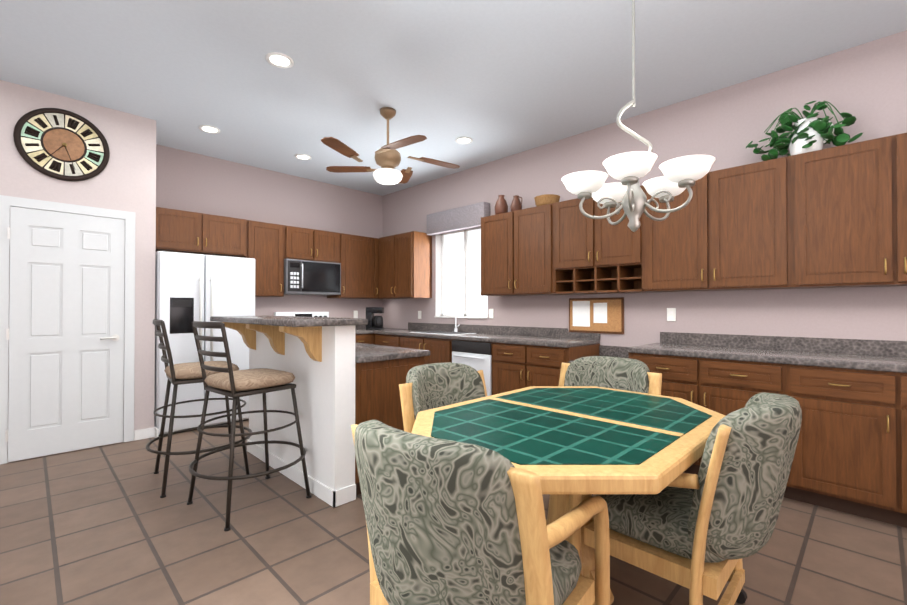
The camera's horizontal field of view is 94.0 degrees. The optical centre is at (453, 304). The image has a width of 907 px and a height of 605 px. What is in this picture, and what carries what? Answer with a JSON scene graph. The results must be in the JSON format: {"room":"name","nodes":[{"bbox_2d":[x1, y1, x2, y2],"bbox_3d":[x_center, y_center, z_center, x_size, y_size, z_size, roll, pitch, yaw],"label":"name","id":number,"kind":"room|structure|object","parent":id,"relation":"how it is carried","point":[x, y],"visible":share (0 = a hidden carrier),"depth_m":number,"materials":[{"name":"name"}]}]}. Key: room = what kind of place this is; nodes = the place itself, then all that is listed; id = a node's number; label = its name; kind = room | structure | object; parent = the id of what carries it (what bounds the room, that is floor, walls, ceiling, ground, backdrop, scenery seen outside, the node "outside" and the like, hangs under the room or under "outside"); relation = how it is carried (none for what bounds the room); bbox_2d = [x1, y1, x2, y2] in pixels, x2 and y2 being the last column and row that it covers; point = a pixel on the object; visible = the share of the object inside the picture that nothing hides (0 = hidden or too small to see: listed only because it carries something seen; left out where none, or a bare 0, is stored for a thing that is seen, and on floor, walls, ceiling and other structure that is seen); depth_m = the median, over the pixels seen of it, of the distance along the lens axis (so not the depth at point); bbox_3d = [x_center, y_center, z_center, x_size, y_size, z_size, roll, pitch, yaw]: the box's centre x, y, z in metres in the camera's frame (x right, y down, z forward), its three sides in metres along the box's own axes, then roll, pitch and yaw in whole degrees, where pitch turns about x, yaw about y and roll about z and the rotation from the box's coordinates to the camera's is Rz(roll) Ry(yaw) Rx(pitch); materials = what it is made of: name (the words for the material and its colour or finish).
{"room":"dining room and kitchen","nodes":[
{"label":"dining room and kitchen","id":0,"kind":"room"},
{"bbox_2d":[0,80,155,462],"bbox_3d":[-4.324,-0.257,3.222,0.910,3.030,3.250,-1,-1,45],"label":"wall","id":1,"kind":"structure","parent":0,"point":[124,179],"depth_m":3.87,"materials":[{"name":"paint"}]},
{"bbox_2d":[13,108,109,180],"bbox_3d":[-3.299,-1.349,3.588,0.034,0.600,0.600,-1,-1,45],"label":"wall clock","id":2,"kind":"object","parent":1,"relation":"attached to","point":[61,144],"visible":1,"depth_m":3.57,"materials":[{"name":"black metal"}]},
{"bbox_2d":[0,195,135,463],"bbox_3d":[-3.252,0.202,3.596,0.070,2.111,0.880,-1,-1,45],"label":"pantry door","id":3,"kind":"structure","parent":1,"relation":"in","point":[67,325],"depth_m":3.58,"materials":[{"name":"paint"}]},
{"bbox_2d":[134,427,158,440],"bbox_3d":[-3.884,1.210,2.920,0.120,0.090,3.062,-1,-1,45],"label":"baseboard","id":4,"kind":"structure","parent":1,"relation":"attached to","point":[146,433],"depth_m":3.97,"materials":[{"name":"white paint"}]},
{"bbox_2d":[156,144,382,318],"bbox_3d":[-2.319,-0.233,5.741,0.200,3.030,3.150,-1,-1,45],"label":"wall","id":5,"kind":"structure","parent":0,"point":[192,182],"depth_m":5.55,"materials":[{"name":"paint"}]},
{"bbox_2d":[156,207,247,257],"bbox_3d":[-2.888,-0.783,4.762,0.375,0.430,0.947,-1,-1,45],"label":"upper cabinet","id":6,"kind":"object","parent":5,"relation":"attached to","point":[179,231],"depth_m":4.64,"materials":[{"name":"brown wood"}]},
{"bbox_2d":[248,220,283,296],"bbox_3d":[-2.400,-0.543,5.264,0.355,0.900,0.455,-1,-1,45],"label":"upper cabinet","id":7,"kind":"object","parent":5,"relation":"attached to","point":[265,240],"depth_m":5.15,"materials":[{"name":"brown wood"}]},
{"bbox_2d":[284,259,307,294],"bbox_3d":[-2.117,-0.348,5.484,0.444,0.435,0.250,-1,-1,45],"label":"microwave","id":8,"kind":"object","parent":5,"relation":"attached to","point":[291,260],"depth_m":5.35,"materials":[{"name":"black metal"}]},
{"bbox_2d":[284,225,339,262],"bbox_3d":[-1.968,-0.779,5.700,0.355,0.420,0.770,-1,-1,45],"label":"upper cabinet","id":9,"kind":"object","parent":5,"relation":"attached to","point":[299,243],"depth_m":5.54,"materials":[{"name":"brown wood"}]},
{"bbox_2d":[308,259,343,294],"bbox_3d":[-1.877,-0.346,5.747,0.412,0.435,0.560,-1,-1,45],"label":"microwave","id":10,"kind":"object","parent":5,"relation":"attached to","point":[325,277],"depth_m":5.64,"materials":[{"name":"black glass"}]},
{"bbox_2d":[327,233,371,298],"bbox_3d":[-1.501,-0.534,6.168,0.355,0.900,0.555,-1,-1,45],"label":"upper cabinet","id":11,"kind":"object","parent":5,"relation":"attached to","point":[355,250],"depth_m":6.04,"materials":[{"name":"brown wood"}]},
{"bbox_2d":[355,325,365,328],"bbox_3d":[-1.903,0.320,5.991,0.022,0.100,2.197,-1,-1,45],"label":"backsplash","id":12,"kind":"structure","parent":5,"relation":"attached to","point":[356,326],"depth_m":6.46,"materials":[{"name":"grey stone"}]},
{"bbox_2d":[372,238,379,298],"bbox_3d":[-1.158,-0.531,6.512,0.355,0.900,0.417,-1,-1,45],"label":"upper cabinet","id":13,"kind":"object","parent":5,"relation":"attached to","point":[375,241],"depth_m":6.27,"materials":[{"name":"brown wood"}]},
{"bbox_2d":[0,420,906,604],"bbox_3d":[-0.417,1.293,1.683,8.600,0.100,6.600,-1,-1,45],"label":"floor","id":14,"kind":"structure","parent":0,"point":[104,525],"depth_m":2.19,"materials":[{"name":"tile"}]},
{"bbox_2d":[146,319,251,497],"bbox_3d":[-1.849,0.682,3.113,0.666,1.149,0.666,-1,-1,45],"label":"bar stool","id":15,"kind":"object","parent":14,"relation":"on","point":[183,373],"visible":0.85,"depth_m":2.93,"materials":[{"name":"grey metal"}]},
{"bbox_2d":[154,251,254,435],"bbox_3d":[-2.734,0.383,4.575,0.838,1.775,0.890,-1,-1,45],"label":"refrigerator","id":16,"kind":"object","parent":14,"relation":"on","point":[189,288],"visible":0.52,"depth_m":4.22,"materials":[{"name":"white metal"}]},
{"bbox_2d":[187,321,310,530],"bbox_3d":[-1.296,0.678,2.704,0.667,1.149,0.667,-1,-1,45],"label":"bar stool","id":17,"kind":"object","parent":14,"relation":"on","point":[230,382],"visible":1,"depth_m":2.56,"materials":[{"name":"grey metal"}]},
{"bbox_2d":[274,312,328,316],"bbox_3d":[-1.838,0.693,5.559,0.717,1.175,0.756,-1,-1,45],"label":"range","id":18,"kind":"object","parent":14,"relation":"on","point":[312,314],"visible":0.06,"depth_m":5.77,"materials":[{"name":"silver metal"}]},
{"bbox_2d":[210,316,429,506],"bbox_3d":[-1.073,0.679,3.290,1.570,1.160,1.055,-1,-1,45],"label":"bar","id":19,"kind":"object","parent":14,"relation":"on","point":[343,381],"visible":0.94,"depth_m":2.82,"materials":[{"name":"white paint"}]},
{"bbox_2d":[355,333,370,343],"bbox_3d":[-1.486,0.847,5.975,0.630,0.874,0.310,-1,-1,45],"label":"base cabinet","id":20,"kind":"object","parent":14,"relation":"on","point":[363,335],"depth_m":5.79,"materials":[{"name":"brown wood"}]},
{"bbox_2d":[355,329,401,332],"bbox_3d":[-1.252,0.392,6.209,0.637,0.040,0.967,-1,-1,45],"label":"countertop","id":21,"kind":"structure","parent":20,"relation":"on","point":[356,330],"depth_m":5.92,"materials":[{"name":"grey stone"}]},
{"bbox_2d":[366,307,383,329],"bbox_3d":[-1.150,0.209,6.184,0.240,0.325,0.237,0,-1,0],"label":"coffee maker","id":22,"kind":"object","parent":21,"relation":"on","point":[375,322],"visible":1,"depth_m":6.10,"materials":[{"name":"plastic"}]},
{"bbox_2d":[371,333,374,344],"bbox_3d":[-1.153,0.850,6.325,0.607,0.874,0.657,-1,-1,45],"label":"base cabinet","id":23,"kind":"object","parent":14,"relation":"on","point":[372,334],"depth_m":5.92,"materials":[{"name":"brown wood"}]},
{"bbox_2d":[373,331,396,346],"bbox_3d":[-0.681,0.846,5.871,0.575,0.874,0.636,-1,-1,45],"label":"base cabinet","id":24,"kind":"object","parent":14,"relation":"on","point":[385,340],"depth_m":5.66,"materials":[{"name":"brown wood"}]},
{"bbox_2d":[397,335,448,363],"bbox_3d":[-0.144,0.841,5.337,0.939,0.874,0.636,-1,-1,45],"label":"base cabinet","id":25,"kind":"object","parent":14,"relation":"on","point":[439,348],"depth_m":5.04,"materials":[{"name":"brown wood"}]},
{"bbox_2d":[449,339,492,395],"bbox_3d":[0.402,0.836,4.793,0.602,0.874,0.636,-1,-1,45],"label":"dishwasher","id":26,"kind":"object","parent":14,"relation":"on","point":[477,354],"depth_m":4.50,"materials":[{"name":"white metal"}]},
{"bbox_2d":[399,362,546,525],"bbox_3d":[0.097,0.792,2.162,0.711,0.912,0.672,-1,-1,45],"label":"dining chair","id":27,"kind":"object","parent":14,"relation":"on","point":[428,386],"visible":0.06,"depth_m":2.29,"materials":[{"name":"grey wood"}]},
{"bbox_2d":[351,420,609,604],"bbox_3d":[0.064,0.784,1.288,0.691,0.912,0.723,-1,-1,45],"label":"dining chair","id":28,"kind":"object","parent":14,"relation":"on","point":[449,522],"visible":1,"depth_m":0.99,"materials":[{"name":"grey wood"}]},
{"bbox_2d":[493,343,600,394],"bbox_3d":[0.923,0.831,4.275,0.869,0.874,0.636,-1,-1,45],"label":"base cabinet","id":29,"kind":"object","parent":14,"relation":"on","point":[516,366],"depth_m":4.05,"materials":[{"name":"brown wood"}]},
{"bbox_2d":[377,331,599,346],"bbox_3d":[0.173,0.381,5.024,2.985,0.040,0.638,-1,-1,45],"label":"countertop","id":30,"kind":"structure","parent":29,"relation":"on","point":[549,339],"depth_m":4.57,"materials":[{"name":"grey stone"}]},
{"bbox_2d":[411,386,724,604],"bbox_3d":[0.516,0.861,1.859,1.040,0.759,1.440,-1,-1,45],"label":"dining table","id":31,"kind":"object","parent":14,"relation":"on","point":[564,442],"visible":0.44,"depth_m":1.60,"materials":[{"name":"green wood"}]},
{"bbox_2d":[558,356,661,394],"bbox_3d":[0.820,0.795,2.504,0.672,0.912,0.711,-1,-1,45],"label":"dining chair","id":32,"kind":"object","parent":14,"relation":"on","point":[628,374],"visible":0.17,"depth_m":2.66,"materials":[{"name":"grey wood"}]},
{"bbox_2d":[569,392,801,604],"bbox_3d":[0.912,0.787,1.649,0.697,0.912,0.671,-1,-1,45],"label":"dining chair","id":33,"kind":"object","parent":14,"relation":"on","point":[708,527],"visible":0.77,"depth_m":1.37,"materials":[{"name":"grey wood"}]},
{"bbox_2d":[625,351,788,497],"bbox_3d":[1.964,0.821,3.244,1.000,0.874,0.630,-1,-1,45],"label":"base cabinet","id":34,"kind":"object","parent":14,"relation":"on","point":[722,386],"depth_m":2.95,"materials":[{"name":"brown wood"}]},
{"bbox_2d":[569,355,620,362],"bbox_3d":[1.425,0.523,3.790,0.530,0.040,0.618,-1,-1,45],"label":"countertop","id":35,"kind":"structure","parent":34,"relation":"on","point":[570,360],"depth_m":4.06,"materials":[{"name":"grey stone"}]},
{"bbox_2d":[789,363,906,527],"bbox_3d":[2.665,0.814,2.546,0.980,0.874,0.630,-1,-1,45],"label":"base cabinet","id":36,"kind":"object","parent":14,"relation":"on","point":[850,454],"depth_m":2.46,"materials":[{"name":"brown wood"}]},
{"bbox_2d":[625,343,906,370],"bbox_3d":[2.921,0.355,2.290,3.710,0.040,0.638,-1,-1,45],"label":"countertop","id":37,"kind":"structure","parent":36,"relation":"on","point":[834,358],"depth_m":2.85,"materials":[{"name":"grey stone"}]},
{"bbox_2d":[0,0,906,195],"bbox_3d":[-0.417,-1.837,1.712,8.600,0.100,6.600,-1,-1,45],"label":"ceiling","id":38,"kind":"structure","parent":0,"point":[494,80],"depth_m":3.11,"materials":[{"name":"paint"}]},
{"bbox_2d":[199,125,220,133],"bbox_3d":[-2.453,-1.757,4.259,0.190,0.009,0.190,-1,-1,45],"label":"recessed light","id":39,"kind":"object","parent":38,"relation":"in","point":[210,129],"visible":1,"depth_m":4.26,"materials":[{"name":"white paint"}]},
{"bbox_2d":[266,52,293,67],"bbox_3d":[-1.262,-1.768,3.074,0.190,0.009,0.190,-1,-1,45],"label":"recessed light","id":40,"kind":"object","parent":38,"relation":"in","point":[278,60],"visible":1,"depth_m":3.07,"materials":[{"name":"white paint"}]},
{"bbox_2d":[295,154,311,159],"bbox_3d":[-1.790,-1.749,5.038,0.190,0.009,0.190,-1,-1,45],"label":"recessed light","id":41,"kind":"object","parent":38,"relation":"in","point":[302,156],"visible":0.96,"depth_m":5.04,"materials":[{"name":"white paint"}]},
{"bbox_2d":[321,107,459,184],"bbox_3d":[-0.620,-1.433,3.824,1.293,0.664,1.260,-1,-1,45],"label":"ceiling fan","id":42,"kind":"object","parent":38,"relation":"hanging from","point":[388,158],"visible":1,"depth_m":3.79,"materials":[{"name":"brown wood"}]},
{"bbox_2d":[455,137,472,143],"bbox_3d":[0.113,-1.754,4.541,0.190,0.009,0.190,-1,-1,45],"label":"recessed light","id":43,"kind":"object","parent":38,"relation":"in","point":[463,140],"visible":0.98,"depth_m":4.54,"materials":[{"name":"white paint"}]},
{"bbox_2d":[561,0,715,231],"bbox_3d":[0.748,-1.038,1.716,0.542,1.494,0.559,-1,-1,45],"label":"pendant chandelier","id":44,"kind":"object","parent":38,"relation":"hanging from","point":[630,169],"visible":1,"depth_m":1.69,"materials":[{"name":"white glass"}]},
{"bbox_2d":[383,30,906,346],"bbox_3d":[1.840,-0.250,3.966,8.600,3.030,0.200,-1,-1,45],"label":"wall","id":45,"kind":"structure","parent":0,"point":[865,84],"depth_m":3.51,"materials":[{"name":"paint"}]},
{"bbox_2d":[379,231,431,298],"bbox_3d":[-0.711,-0.535,6.112,0.800,0.900,0.355,-1,-1,45],"label":"upper cabinet","id":46,"kind":"object","parent":45,"relation":"attached to","point":[405,259],"depth_m":5.89,"materials":[{"name":"brown wood"}]},
{"bbox_2d":[426,202,489,318],"bbox_3d":[0.089,-0.529,5.576,1.050,1.421,0.270,-1,-1,45],"label":"kitchen window","id":47,"kind":"structure","parent":45,"relation":"in","point":[456,232],"depth_m":5.65,"materials":[{"name":"white glass"}]},
{"bbox_2d":[489,309,492,317],"bbox_3d":[0.460,0.117,5.184,0.072,0.116,0.008,-1,-1,45],"label":"electrical outlet","id":48,"kind":"object","parent":45,"relation":"attached to","point":[490,313],"visible":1,"depth_m":5.18,"materials":[{"name":"white paint"}]},
{"bbox_2d":[481,204,570,295],"bbox_3d":[0.764,-0.549,4.645,0.960,0.900,0.355,-1,-1,45],"label":"upper cabinet","id":49,"kind":"object","parent":45,"relation":"attached to","point":[518,246],"depth_m":4.45,"materials":[{"name":"brown wood"}]},
{"bbox_2d":[494,195,507,214],"bbox_3d":[0.551,-1.123,4.876,0.158,0.250,0.160,-1,-1,45],"label":"vase","id":50,"kind":"object","parent":49,"relation":"on","point":[501,206],"depth_m":4.82,"materials":[{"name":"ceramic"}]},
{"bbox_2d":[510,195,521,210],"bbox_3d":[0.700,-1.103,4.727,0.129,0.205,0.130,0,-1,3],"label":"vase","id":51,"kind":"object","parent":49,"relation":"on","point":[516,204],"depth_m":4.68,"materials":[{"name":"ceramic"}]},
{"bbox_2d":[534,194,559,205],"bbox_3d":[0.983,-1.060,4.445,0.267,0.115,0.267,0,-1,36],"label":"basket","id":52,"kind":"object","parent":49,"relation":"on","point":[545,199],"depth_m":4.34,"materials":[{"name":"wicker"}]},
{"bbox_2d":[569,297,623,333],"bbox_3d":[1.415,0.112,4.226,0.575,0.350,0.020,-1,-1,45],"label":"cork board","id":53,"kind":"object","parent":45,"relation":"attached to","point":[596,315],"visible":0.98,"depth_m":4.20,"materials":[{"name":"brown wood"}]},
{"bbox_2d":[551,185,642,272],"bbox_3d":[1.412,-0.670,4.000,0.870,0.670,0.355,-1,-1,45],"label":"upper cabinet","id":54,"kind":"object","parent":45,"relation":"attached to","point":[583,244],"depth_m":3.90,"materials":[{"name":"brown wood"}]},
{"bbox_2d":[409,323,906,357],"bbox_3d":[1.893,0.376,3.747,7.225,0.254,0.022,-1,-1,45],"label":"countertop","id":55,"kind":"structure","parent":45,"relation":"attached to","point":[779,343],"depth_m":3.41,"materials":[{"name":"grey stone"}]},
{"bbox_2d":[667,308,675,320],"bbox_3d":[1.921,0.093,3.732,0.072,0.116,0.008,-1,-1,45],"label":"electrical outlet","id":56,"kind":"object","parent":45,"relation":"attached to","point":[671,314],"visible":1,"depth_m":3.73,"materials":[{"name":"white paint"}]},
{"bbox_2d":[639,156,794,292],"bbox_3d":[2.068,-0.561,3.347,0.980,0.900,0.355,-1,-1,45],"label":"upper cabinet","id":57,"kind":"object","parent":45,"relation":"attached to","point":[736,231],"depth_m":3.14,"materials":[{"name":"brown wood"}]},
{"bbox_2d":[746,101,862,160],"bbox_3d":[2.436,-1.214,2.983,0.647,0.395,0.306,-1,-1,45],"label":"potted plant","id":58,"kind":"object","parent":57,"relation":"on","point":[811,132],"visible":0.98,"depth_m":2.91,"materials":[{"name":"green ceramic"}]},
{"bbox_2d":[791,133,906,288],"bbox_3d":[2.763,-0.568,2.656,0.980,0.900,0.355,-1,-1,45],"label":"upper cabinet","id":59,"kind":"object","parent":45,"relation":"attached to","point":[834,217],"depth_m":2.66,"materials":[{"name":"brown wood"}]}
]}

